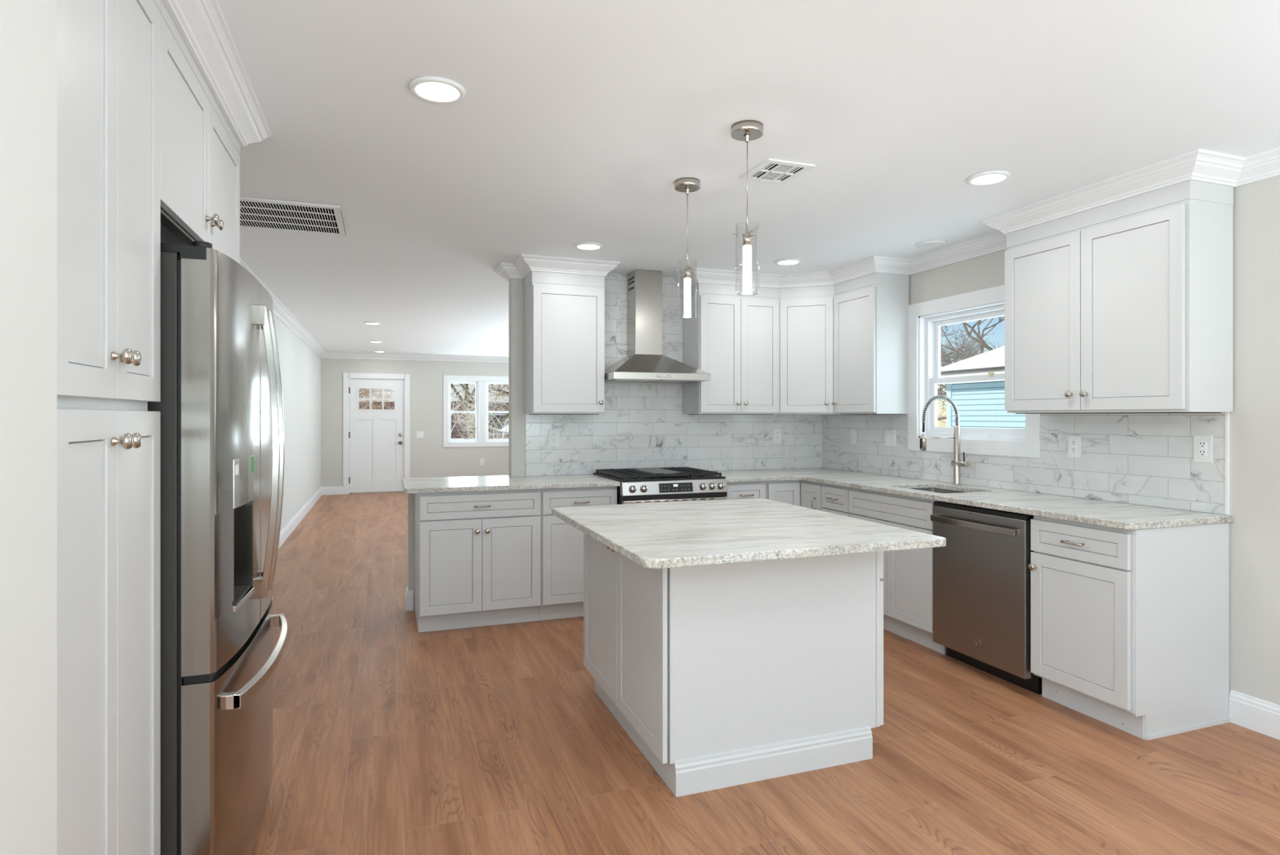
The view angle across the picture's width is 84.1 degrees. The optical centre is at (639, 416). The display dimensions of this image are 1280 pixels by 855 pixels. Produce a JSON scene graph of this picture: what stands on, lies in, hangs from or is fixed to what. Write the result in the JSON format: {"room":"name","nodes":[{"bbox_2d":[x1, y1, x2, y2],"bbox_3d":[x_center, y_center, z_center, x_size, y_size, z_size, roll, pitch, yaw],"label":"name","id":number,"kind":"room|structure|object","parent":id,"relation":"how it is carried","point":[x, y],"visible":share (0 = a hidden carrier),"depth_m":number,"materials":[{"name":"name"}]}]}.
{"room":"kitchen","nodes":[
{"label":"kitchen","id":0,"kind":"room"},
{"bbox_2d":[0,0,57,854],"bbox_3d":[-2.091,0.125,0.637,2.495,2.455,0.215,0,0,-20],"label":"wall","id":1,"kind":"structure","parent":0,"point":[28,28],"depth_m":1.06,"materials":[{"name":"white paint"}]},
{"bbox_2d":[272,313,320,531],"bbox_3d":[-3.536,0.125,6.585,0.120,2.455,11.955,0,0,-20],"label":"wall","id":2,"kind":"structure","parent":0,"point":[300,365],"depth_m":9.13,"materials":[{"name":"white paint"}]},
{"bbox_2d":[160,0,239,263],"bbox_3d":[-1.560,-0.808,2.102,0.562,0.585,0.999,0,0,-20],"label":"upper cabinet","id":3,"kind":"object","parent":2,"relation":"attached to","point":[200,151],"visible":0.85,"depth_m":2.04,"materials":[{"name":"white paint"}]},
{"bbox_2d":[278,485,342,548],"bbox_3d":[-3.580,1.282,7.427,0.366,0.140,10.340,0,0,-20],"label":"baseboard","id":4,"kind":"structure","parent":2,"relation":"attached to","point":[295,520],"depth_m":9.63,"materials":[{"name":"white paint"}]},
{"bbox_2d":[162,0,508,362],"bbox_3d":[-1.296,-1.058,7.390,4.640,0.090,11.955,0,0,-20],"label":"trim","id":5,"kind":"structure","parent":2,"relation":"attached to","point":[202,24],"depth_m":2.25,"materials":[{"name":"white paint"}]},
{"bbox_2d":[320,357,508,486],"bbox_3d":[-3.352,0.125,13.077,4.860,2.455,0.140,0,0,-20],"label":"wall","id":6,"kind":"structure","parent":0,"point":[428,458],"depth_m":12.80,"materials":[{"name":"white paint"}]},
{"bbox_2d":[342,372,409,493],"bbox_3d":[-4.660,0.295,12.570,1.105,2.115,0.190,0,0,-20],"label":"door","id":7,"kind":"structure","parent":6,"relation":"in","point":[376,442],"depth_m":12.54,"materials":[{"name":"white paint"}]},
{"bbox_2d":[416,431,423,437],"bbox_3d":[-3.959,0.325,12.780,0.130,0.122,0.008,0,0,-20],"label":"light switch","id":8,"kind":"object","parent":6,"relation":"attached to","point":[419,433],"visible":1,"depth_m":12.78,"materials":[{"name":"white plastic"}]},
{"bbox_2d":[443,374,508,447],"bbox_3d":[-2.883,-0.098,13.231,1.525,1.310,0.148,0,0,-20],"label":"window","id":9,"kind":"structure","parent":6,"relation":"in","point":[481,382],"depth_m":13.14,"materials":[{"name":"white paint"}]},
{"bbox_2d":[480,458,484,465],"bbox_3d":[-2.931,0.840,13.149,0.076,0.122,0.008,0,0,-20],"label":"wall outlet","id":10,"kind":"object","parent":6,"relation":"attached to","point":[482,460],"visible":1,"depth_m":13.15,"materials":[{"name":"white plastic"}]},
{"bbox_2d":[407,278,800,609],"bbox_3d":[-0.014,0.125,5.585,3.448,2.455,0.115,0,0,-20],"label":"wall","id":11,"kind":"structure","parent":0,"point":[517,417],"depth_m":5.20,"materials":[{"name":"white paint"}]},
{"bbox_2d":[404,586,413,611],"bbox_3d":[-0.022,1.282,5.582,3.464,0.140,0.147,0,0,-20],"label":"baseboard","id":12,"kind":"structure","parent":11,"relation":"attached to","point":[409,594],"depth_m":4.94,"materials":[{"name":"white paint"}]},
{"bbox_2d":[494,253,620,280],"bbox_3d":[0.333,-1.058,5.545,2.822,0.090,0.610,0,0,-20],"label":"trim","id":13,"kind":"structure","parent":11,"relation":"attached to","point":[524,264],"depth_m":4.99,"materials":[{"name":"white paint"}]},
{"bbox_2d":[525,272,822,475],"bbox_3d":[0.363,-0.332,5.655,2.562,1.539,0.009,0,0,-20],"label":"tiled wall","id":14,"kind":"structure","parent":11,"relation":"attached to","point":[642,424],"depth_m":5.57,"materials":[{"name":"tile"}]},
{"bbox_2d":[548,428,559,446],"bbox_3d":[-0.641,0.159,5.284,0.084,0.130,0.008,0,0,-20],"label":"wall outlet","id":15,"kind":"object","parent":14,"relation":"attached to","point":[553,434],"visible":1,"depth_m":5.28,"materials":[{"name":"white plastic"}]},
{"bbox_2d":[551,433,555,442],"bbox_3d":[-0.641,0.159,5.282,0.034,0.066,0.003,0,0,-20],"label":"receptacle","id":16,"kind":"object","parent":15,"relation":"attached to","point":[553,435],"depth_m":5.28,"materials":[{"name":"white paint"}]},
{"bbox_2d":[524,271,604,414],"bbox_3d":[-0.544,-0.558,5.134,0.527,1.085,0.354,0,0,-20],"label":"upper cabinet","id":17,"kind":"object","parent":14,"relation":"attached to","point":[564,313],"visible":0.99,"depth_m":5.01,"materials":[{"name":"white paint"}]},
{"bbox_2d":[604,269,711,383],"bbox_3d":[0.086,-0.679,5.284,0.744,0.842,0.500,0,0,-20],"label":"range hood","id":18,"kind":"object","parent":14,"relation":"attached to","point":[644,362],"visible":0.95,"depth_m":5.31,"materials":[{"name":"silver metal"}]},
{"bbox_2d":[683,282,779,414],"bbox_3d":[0.729,-0.558,5.592,0.697,1.085,0.354,0,0,-20],"label":"upper cabinet","id":19,"kind":"object","parent":14,"relation":"attached to","point":[733,338],"visible":1,"depth_m":5.46,"materials":[{"name":"white paint"}]},
{"bbox_2d":[773,427,781,442],"bbox_3d":[1.146,0.155,5.927,0.076,0.122,0.008,0,0,-20],"label":"wall outlet","id":20,"kind":"object","parent":14,"relation":"attached to","point":[776,431],"visible":1,"depth_m":5.92,"materials":[{"name":"white plastic"}]},
{"bbox_2d":[775,431,778,439],"bbox_3d":[1.146,0.155,5.925,0.034,0.066,0.003,0,0,-20],"label":"receptacle","id":21,"kind":"object","parent":20,"relation":"attached to","point":[776,432],"depth_m":5.92,"materials":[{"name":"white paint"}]},
{"bbox_2d":[778,284,835,413],"bbox_3d":[1.377,-0.560,5.698,0.606,1.081,0.592,0,0,-20],"label":"upper cabinet","id":22,"kind":"object","parent":14,"relation":"attached to","point":[806,313],"visible":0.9,"depth_m":5.50,"materials":[{"name":"white paint"}]},
{"bbox_2d":[217,0,1279,357],"bbox_3d":[-1.480,-1.177,5.004,6.800,0.150,16.620,0,0,-20],"label":"ceiling","id":23,"kind":"structure","parent":0,"point":[575,121],"depth_m":2.66,"materials":[{"name":"white paint"}]},
{"bbox_2d":[240,196,346,236],"bbox_3d":[-2.009,-1.096,3.887,0.712,0.012,0.635,0,0,-20],"label":"ceiling vent","id":24,"kind":"object","parent":23,"relation":"in","point":[260,214],"visible":0.66,"depth_m":3.91,"materials":[{"name":"white metal"}]},
{"bbox_2d":[364,321,380,324],"bbox_3d":[-3.148,-1.096,8.339,0.184,0.011,0.184,0,0,-20],"label":"recessed light","id":25,"kind":"object","parent":23,"relation":"in","point":[365,322],"visible":1,"depth_m":8.29,"materials":[{"name":"white paint"}]},
{"bbox_2d":[368,340,382,342],"bbox_3d":[-3.875,-1.096,10.392,0.184,0.011,0.184,0,0,-20],"label":"recessed light","id":26,"kind":"object","parent":23,"relation":"in","point":[373,341],"visible":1,"depth_m":10.36,"materials":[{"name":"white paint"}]},
{"bbox_2d":[408,75,466,102],"bbox_3d":[-0.681,-1.096,2.388,0.184,0.011,0.184,0,0,-20],"label":"recessed light","id":27,"kind":"object","parent":23,"relation":"in","point":[429,88],"visible":1,"depth_m":2.37,"materials":[{"name":"white paint"}]},
{"bbox_2d":[574,241,603,249],"bbox_3d":[-0.330,-1.096,4.569,0.184,0.011,0.184,0,0,-20],"label":"recessed light","id":28,"kind":"object","parent":23,"relation":"in","point":[586,245],"visible":1,"depth_m":4.55,"materials":[{"name":"white paint"}]},
{"bbox_2d":[674,177,700,319],"bbox_3d":[0.222,-0.782,3.328,0.122,0.640,0.122,0,0,-20],"label":"pendant light","id":29,"kind":"object","parent":23,"relation":"hanging from","point":[685,184],"visible":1,"depth_m":3.31,"materials":[{"name":"white glass"}]},
{"bbox_2d":[730,120,763,296],"bbox_3d":[0.407,-0.782,2.696,0.122,0.640,0.122,0,0,-20],"label":"pendant light","id":30,"kind":"object","parent":23,"relation":"hanging from","point":[746,131],"visible":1,"depth_m":2.68,"materials":[{"name":"white glass"}]},
{"bbox_2d":[740,158,815,184],"bbox_3d":[0.615,-1.098,3.186,0.234,0.008,0.260,0,0,-20],"label":"ceiling vent","id":31,"kind":"object","parent":23,"relation":"in","point":[773,171],"visible":1,"depth_m":3.17,"materials":[{"name":"white metal"}]},
{"bbox_2d":[774,257,801,265],"bbox_3d":[1.052,-1.096,5.034,0.184,0.011,0.184,0,0,-20],"label":"recessed light","id":32,"kind":"object","parent":23,"relation":"in","point":[790,261],"visible":1,"depth_m":5.01,"materials":[{"name":"white paint"}]},
{"bbox_2d":[915,240,946,248],"bbox_3d":[1.858,-1.096,4.524,0.184,0.011,0.184,0,0,-20],"label":"recessed light","id":33,"kind":"object","parent":23,"relation":"in","point":[934,243],"visible":1,"depth_m":4.51,"materials":[{"name":"white paint"}]},
{"bbox_2d":[966,170,1011,185],"bbox_3d":[1.605,-1.096,3.267,0.184,0.011,0.184,0,0,-20],"label":"recessed light","id":34,"kind":"object","parent":23,"relation":"in","point":[991,177],"visible":1,"depth_m":3.25,"materials":[{"name":"white paint"}]},
{"bbox_2d":[250,492,1279,854],"bbox_3d":[-1.480,1.403,5.004,6.800,0.100,16.620,0,0,-20],"label":"floor","id":35,"kind":"structure","parent":0,"point":[389,737],"depth_m":2.76,"materials":[{"name":"brown wood"}]},
{"bbox_2d":[57,0,160,854],"bbox_3d":[-1.291,0.126,1.353,0.562,2.453,0.587,0,0,-20],"label":"pantry cabinet","id":36,"kind":"object","parent":35,"relation":"on","point":[108,51],"visible":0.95,"depth_m":1.40,"materials":[{"name":"white paint"}]},
{"bbox_2d":[147,240,287,854],"bbox_3d":[-1.467,0.456,2.134,0.703,1.793,0.962,0,0,-20],"label":"refrigerator","id":37,"kind":"object","parent":35,"relation":"on","point":[220,406],"visible":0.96,"depth_m":1.78,"materials":[{"name":"grey metal"}]},
{"bbox_2d":[414,488,541,632],"bbox_3d":[-1.102,0.911,4.778,0.766,0.883,0.664,0,0,-20],"label":"base cabinet","id":38,"kind":"object","parent":35,"relation":"on","point":[477,554],"visible":0.98,"depth_m":4.51,"materials":[{"name":"white paint"}]},
{"bbox_2d":[401,474,620,493],"bbox_3d":[-0.916,0.453,4.912,1.378,0.030,0.805,0,0,-20],"label":"countertop","id":39,"kind":"structure","parent":38,"relation":"on","point":[491,482],"depth_m":4.68,"materials":[{"name":"white stone"}]},
{"bbox_2d":[539,486,617,620],"bbox_3d":[-0.496,0.911,4.996,0.521,0.883,0.664,0,0,-20],"label":"base cabinet","id":40,"kind":"object","parent":35,"relation":"on","point":[562,543],"visible":0.43,"depth_m":4.69,"materials":[{"name":"white paint"}]},
{"bbox_2d":[593,466,727,504],"bbox_3d":[0.143,0.864,5.163,0.786,0.937,0.762,0,0,-20],"label":"gas range","id":41,"kind":"object","parent":35,"relation":"on","point":[668,484],"visible":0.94,"depth_m":4.90,"materials":[{"name":"grey metal"}]},
{"bbox_2d":[593,472,725,481],"bbox_3d":[0.127,0.432,5.208,0.786,0.010,0.666,0,0,-20],"label":"cooktop","id":42,"kind":"object","parent":41,"relation":"in","point":[691,477],"depth_m":4.93,"materials":[{"name":"black metal"}]},
{"bbox_2d":[583,533,883,796],"bbox_3d":[0.353,0.911,3.182,1.023,0.884,1.093,0,0,-20],"label":"kitchen island","id":43,"kind":"object","parent":35,"relation":"on","point":[723,675],"visible":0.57,"depth_m":2.69,"materials":[{"name":"white paint"}]},
{"bbox_2d":[551,497,946,568],"bbox_3d":[0.341,0.454,2.993,1.163,0.030,1.342,0,0,-20],"label":"island countertop","id":44,"kind":"structure","parent":43,"relation":"on","point":[662,535],"depth_m":2.68,"materials":[{"name":"white stone"}]},
{"bbox_2d":[726,480,766,499],"bbox_3d":[0.671,0.911,5.416,0.352,0.883,0.664,0,0,-20],"label":"base cabinet","id":45,"kind":"object","parent":35,"relation":"on","point":[736,490],"visible":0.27,"depth_m":5.14,"materials":[{"name":"white paint"}]},
{"bbox_2d":[766,480,823,510],"bbox_3d":[1.298,0.911,5.519,0.893,0.883,0.894,0,0,-20],"label":"base cabinet","id":46,"kind":"object","parent":35,"relation":"on","point":[807,494],"visible":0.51,"depth_m":5.23,"materials":[{"name":"white paint"}]},
{"bbox_2d":[713,467,1233,529],"bbox_3d":[1.505,0.453,4.403,1.260,0.030,3.138,0,0,-20],"label":"countertop","id":47,"kind":"structure","parent":46,"relation":"on","point":[1126,516],"depth_m":3.76,"materials":[{"name":"white stone"}]},
{"bbox_2d":[913,488,964,493],"bbox_3d":[1.831,0.583,4.351,0.424,0.225,0.544,0,0,-20],"label":"sink","id":48,"kind":"object","parent":47,"relation":"in","point":[935,490],"visible":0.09,"depth_m":4.60,"materials":[{"name":"silver metal"}]},
{"bbox_2d":[919,394,968,484],"bbox_3d":[1.923,0.149,4.492,0.318,0.578,0.119,0,0,-20],"label":"kitchen faucet","id":49,"kind":"object","parent":47,"relation":"on","point":[956,462],"visible":1,"depth_m":4.54,"materials":[{"name":"silver metal"}]},
{"bbox_2d":[821,483,850,516],"bbox_3d":[1.615,0.911,4.990,0.655,0.883,0.312,0,0,-20],"label":"base cabinet","id":50,"kind":"object","parent":35,"relation":"on","point":[834,498],"visible":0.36,"depth_m":4.88,"materials":[{"name":"white paint"}]},
{"bbox_2d":[848,487,946,653],"bbox_3d":[1.801,0.911,4.475,0.655,0.883,0.784,0,0,-20],"label":"base cabinet","id":51,"kind":"object","parent":35,"relation":"on","point":[908,574],"visible":0.35,"depth_m":4.23,"materials":[{"name":"white paint"}]},
{"bbox_2d":[930,501,1041,693],"bbox_3d":[2.010,0.915,3.799,0.656,0.874,0.616,0,0,-20],"label":"dishwasher","id":52,"kind":"object","parent":35,"relation":"on","point":[982,574],"visible":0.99,"depth_m":3.65,"materials":[{"name":"grey metal"}]},
{"bbox_2d":[1027,515,1230,740],"bbox_3d":[2.233,0.911,3.269,0.655,0.883,0.500,0,0,-20],"label":"base cabinet","id":53,"kind":"object","parent":35,"relation":"on","point":[1130,628],"visible":1,"depth_m":3.08,"materials":[{"name":"white paint"}]},
{"bbox_2d":[827,175,1279,705],"bbox_3d":[3.031,0.125,2.260,0.160,2.455,8.203,0,0,-20],"label":"wall","id":54,"kind":"structure","parent":0,"point":[1255,417],"depth_m":3.07,"materials":[{"name":"white paint"}]},
{"bbox_2d":[831,271,909,414],"bbox_3d":[1.683,-0.558,5.245,0.335,1.085,0.493,0,0,-20],"label":"upper cabinet","id":55,"kind":"object","parent":54,"relation":"attached to","point":[871,311],"visible":0.98,"depth_m":5.05,"materials":[{"name":"white paint"}]},
{"bbox_2d":[907,284,1039,457],"bbox_3d":[2.173,-0.279,4.591,0.158,1.033,1.080,0,0,-20],"label":"window","id":56,"kind":"structure","parent":54,"relation":"in","point":[926,318],"depth_m":4.78,"materials":[{"name":"white paint"}]},
{"bbox_2d":[671,146,1279,288],"bbox_3d":[2.782,-1.058,2.268,1.266,0.090,8.321,0,0,-29],"label":"trim","id":57,"kind":"structure","parent":54,"relation":"attached to","point":[1197,165],"depth_m":3.60,"materials":[{"name":"white paint"}]},
{"bbox_2d":[822,412,1225,514],"bbox_3d":[2.091,0.209,4.624,0.009,0.457,3.100,0,0,-20],"label":"tiled wall","id":58,"kind":"structure","parent":54,"relation":"attached to","point":[1144,459],"depth_m":3.79,"materials":[{"name":"tile"}]},
{"bbox_2d":[849,428,856,444],"bbox_3d":[1.703,0.162,5.677,0.008,0.122,0.076,0,0,-20],"label":"light switch","id":59,"kind":"object","parent":58,"relation":"attached to","point":[852,432],"visible":1,"depth_m":5.67,"materials":[{"name":"white plastic"}]},
{"bbox_2d":[884,429,896,446],"bbox_3d":[1.855,0.158,5.255,0.008,0.122,0.120,0,0,-20],"label":"light switch","id":60,"kind":"object","parent":58,"relation":"attached to","point":[890,434],"visible":1,"depth_m":5.25,"materials":[{"name":"white plastic"}]},
{"bbox_2d":[1067,435,1080,457],"bbox_3d":[2.359,0.164,3.853,0.008,0.122,0.076,0,0,-20],"label":"wall outlet","id":61,"kind":"object","parent":58,"relation":"attached to","point":[1073,441],"visible":1,"depth_m":3.85,"materials":[{"name":"white plastic"}]},
{"bbox_2d":[1071,440,1076,453],"bbox_3d":[2.357,0.164,3.852,0.003,0.066,0.034,0,0,-20],"label":"receptacle","id":62,"kind":"object","parent":61,"relation":"attached to","point":[1073,442],"depth_m":3.85,"materials":[{"name":"white paint"}]},
{"bbox_2d":[1193,435,1212,462],"bbox_3d":[2.577,0.147,3.247,0.008,0.125,0.078,0,0,-20],"label":"wall outlet","id":63,"kind":"object","parent":58,"relation":"attached to","point":[1202,444],"visible":1,"depth_m":3.24,"materials":[{"name":"white plastic"}]},
{"bbox_2d":[1198,441,1206,456],"bbox_3d":[2.575,0.147,3.246,0.003,0.066,0.034,0,0,-20],"label":"receptacle","id":64,"kind":"object","parent":63,"relation":"attached to","point":[1202,445],"depth_m":3.25,"materials":[{"name":"white paint"}]},
{"bbox_2d":[1004,179,1233,413],"bbox_3d":[2.302,-0.558,3.524,0.335,1.085,0.954,0,0,-20],"label":"upper cabinet","id":65,"kind":"object","parent":54,"relation":"attached to","point":[1125,305],"visible":0.98,"depth_m":3.29,"materials":[{"name":"white paint"}]},
{"bbox_2d":[1225,412,1229,515],"bbox_3d":[2.616,0.209,3.160,0.012,0.457,0.011,0,0,-20],"label":"trim","id":66,"kind":"structure","parent":54,"relation":"attached to","point":[1227,414],"depth_m":3.15,"materials":[{"name":"white paint"}]},
{"bbox_2d":[1228,689,1279,739],"bbox_3d":[3.477,1.282,0.759,0.016,0.140,5.076,0,0,-20],"label":"baseboard","id":67,"kind":"structure","parent":54,"relation":"attached to","point":[1259,715],"depth_m":3.05,"materials":[{"name":"white paint"}]},
{"label":"outside","id":68,"kind":"structure","parent":0,"visible":0},
{"bbox_3d":[12.055,2.027,25.587,80.000,0.150,80.000,0,0,-20],"label":"ground","id":69,"kind":"structure","parent":68,"visible":0},
{"bbox_2d":[357,388,394,492],"bbox_3d":[-6.630,0.325,16.288,2.566,3.274,2.779,0,0,14],"label":"tree","id":70,"kind":"object","parent":69,"relation":"on","point":[380,391],"visible":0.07,"depth_m":16.20,"materials":[{"name":"beige plant"}]},
{"bbox_2d":[359,388,393,396],"bbox_3d":[-8.868,-0.745,21.989,5.708,5.437,5.679,0,0,1],"label":"bare tree","id":71,"kind":"object","parent":69,"relation":"on","point":[360,390],"visible":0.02,"depth_m":21.95,"materials":[{"name":"beige plant"}]},
{"bbox_2d":[359,382,508,439],"bbox_3d":[-11.687,-0.547,39.899,18.000,5.000,8.000,0,0,-20],"label":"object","id":72,"kind":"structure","parent":69,"relation":"on","point":[455,433],"depth_m":37.09,"materials":[{"name":"brown plant"}]},
{"bbox_2d":[386,383,508,439],"bbox_3d":[-3.628,0.581,15.772,2.744,2.754,4.071,0,0,41],"label":"tree","id":73,"kind":"object","parent":69,"relation":"on","point":[504,428],"visible":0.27,"depth_m":15.72,"materials":[{"name":"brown plant"}]},
{"bbox_2d":[450,382,508,438],"bbox_3d":[-4.112,-0.410,18.817,5.362,4.782,4.768,0,0,21],"label":"tree","id":74,"kind":"object","parent":69,"relation":"on","point":[506,415],"visible":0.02,"depth_m":19.08,"materials":[{"name":"brown plant"}]},
{"bbox_2d":[488,383,508,402],"bbox_3d":[-4.083,-0.986,26.859,5.734,5.896,5.213,0,0,28],"label":"bare tree","id":75,"kind":"object","parent":69,"relation":"on","point":[495,388],"visible":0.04,"depth_m":27.46,"materials":[{"name":"beige plant"}]},
{"bbox_2d":[937,326,994,395],"bbox_3d":[9.899,-2.799,25.755,9.415,9.534,8.442,0,0,-33],"label":"bare tree","id":76,"kind":"object","parent":69,"relation":"on","point":[942,392],"visible":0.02,"depth_m":26.43,"materials":[{"name":"brown plant"}]},
{"bbox_2d":[937,324,1003,426],"bbox_3d":[7.561,-0.426,18.426,4.386,4.761,5.803,0,0,40],"label":"bare tree","id":77,"kind":"object","parent":69,"relation":"on","point":[969,353],"visible":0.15,"depth_m":18.41,"materials":[{"name":"brown plant"}]},
{"bbox_2d":[940,315,1004,359],"bbox_3d":[19.276,-4.487,33.717,11.861,12.896,15.789,0,0,-37],"label":"bare tree","id":78,"kind":"object","parent":69,"relation":"on","point":[978,322],"visible":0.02,"depth_m":36.36,"materials":[{"name":"brown plant"}]},
{"bbox_2d":[940,345,1025,428],"bbox_3d":[11.607,-0.347,7.913,7.800,4.600,14.900,0,0,-20],"label":"house","id":79,"kind":"structure","parent":69,"relation":"on","point":[981,404],"depth_m":12.67,"materials":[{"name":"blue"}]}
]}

